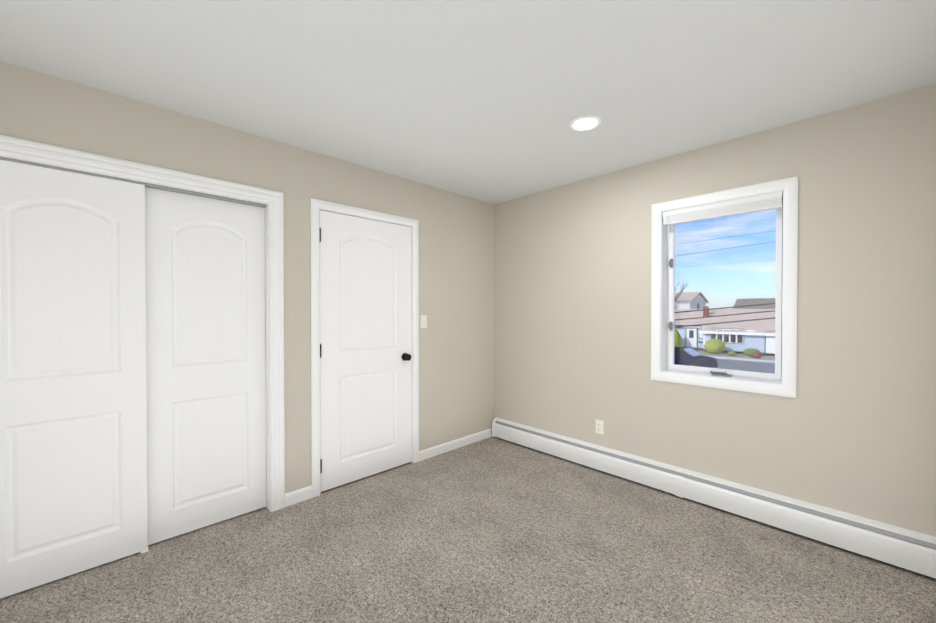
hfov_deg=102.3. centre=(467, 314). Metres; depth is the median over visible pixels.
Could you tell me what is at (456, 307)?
wall
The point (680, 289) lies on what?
bare tree
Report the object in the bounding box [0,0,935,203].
ceiling
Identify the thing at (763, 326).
house
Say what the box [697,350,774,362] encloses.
ground
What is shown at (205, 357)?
closet door
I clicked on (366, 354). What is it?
door
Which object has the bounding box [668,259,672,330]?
brackets
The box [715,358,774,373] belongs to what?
asphalt street
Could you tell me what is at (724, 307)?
cables
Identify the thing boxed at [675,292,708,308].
house
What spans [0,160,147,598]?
closet door
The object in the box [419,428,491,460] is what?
baseboard
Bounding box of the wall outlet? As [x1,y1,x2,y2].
[596,419,603,434]
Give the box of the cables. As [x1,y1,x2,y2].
[674,231,775,327]
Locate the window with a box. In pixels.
[651,176,797,397]
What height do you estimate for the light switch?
0.115 m
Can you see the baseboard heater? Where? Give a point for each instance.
(911, 550)
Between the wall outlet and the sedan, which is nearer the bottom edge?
the wall outlet
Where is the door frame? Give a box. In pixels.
[310,198,418,497]
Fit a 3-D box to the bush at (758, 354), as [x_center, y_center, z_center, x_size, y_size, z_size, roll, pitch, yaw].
[25.061,3.520,32.742,0.607,0.569,0.746,-1,1,-44]
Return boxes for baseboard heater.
[492,417,935,577]
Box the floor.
[0,437,935,622]
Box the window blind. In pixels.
[663,191,782,265]
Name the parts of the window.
crank handle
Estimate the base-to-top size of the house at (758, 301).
6.420 m
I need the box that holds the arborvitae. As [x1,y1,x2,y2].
[674,321,681,346]
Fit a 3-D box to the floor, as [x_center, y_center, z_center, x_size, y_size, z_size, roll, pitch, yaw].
[-0.463,1.399,1.811,4.500,0.200,4.370,-1,1,-44]
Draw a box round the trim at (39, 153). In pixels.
[0,134,284,553]
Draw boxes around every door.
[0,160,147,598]
[145,187,265,544]
[319,210,411,491]
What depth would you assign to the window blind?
2.50 m
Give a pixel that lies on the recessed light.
(587, 122)
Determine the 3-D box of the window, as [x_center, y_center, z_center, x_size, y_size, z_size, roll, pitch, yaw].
[1.727,-0.166,2.592,0.198,1.313,0.827,-1,1,-44]
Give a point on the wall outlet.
(599, 426)
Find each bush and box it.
[704,338,724,353]
[728,351,735,355]
[744,348,760,355]
[751,352,761,357]
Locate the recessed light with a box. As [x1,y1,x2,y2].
[569,115,601,130]
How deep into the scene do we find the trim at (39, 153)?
2.46 m
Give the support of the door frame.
attached to the wall at (456, 307)
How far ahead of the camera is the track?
2.09 m
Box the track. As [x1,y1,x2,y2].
[0,157,266,207]
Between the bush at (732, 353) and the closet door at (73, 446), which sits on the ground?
the bush at (732, 353)
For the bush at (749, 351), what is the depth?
34.07 m
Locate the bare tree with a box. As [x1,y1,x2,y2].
[675,279,687,300]
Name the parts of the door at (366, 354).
knob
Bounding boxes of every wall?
[0,61,493,493]
[494,84,935,536]
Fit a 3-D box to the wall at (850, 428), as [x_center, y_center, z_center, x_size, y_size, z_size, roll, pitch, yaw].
[1.433,0.068,2.928,0.200,2.440,3.370,-1,1,-44]
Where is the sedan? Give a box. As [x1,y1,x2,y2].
[674,347,717,367]
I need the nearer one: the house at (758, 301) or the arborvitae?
the arborvitae
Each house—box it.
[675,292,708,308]
[675,306,774,355]
[732,298,774,308]
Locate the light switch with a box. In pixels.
[420,315,426,327]
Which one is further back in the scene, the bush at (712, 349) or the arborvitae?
the arborvitae

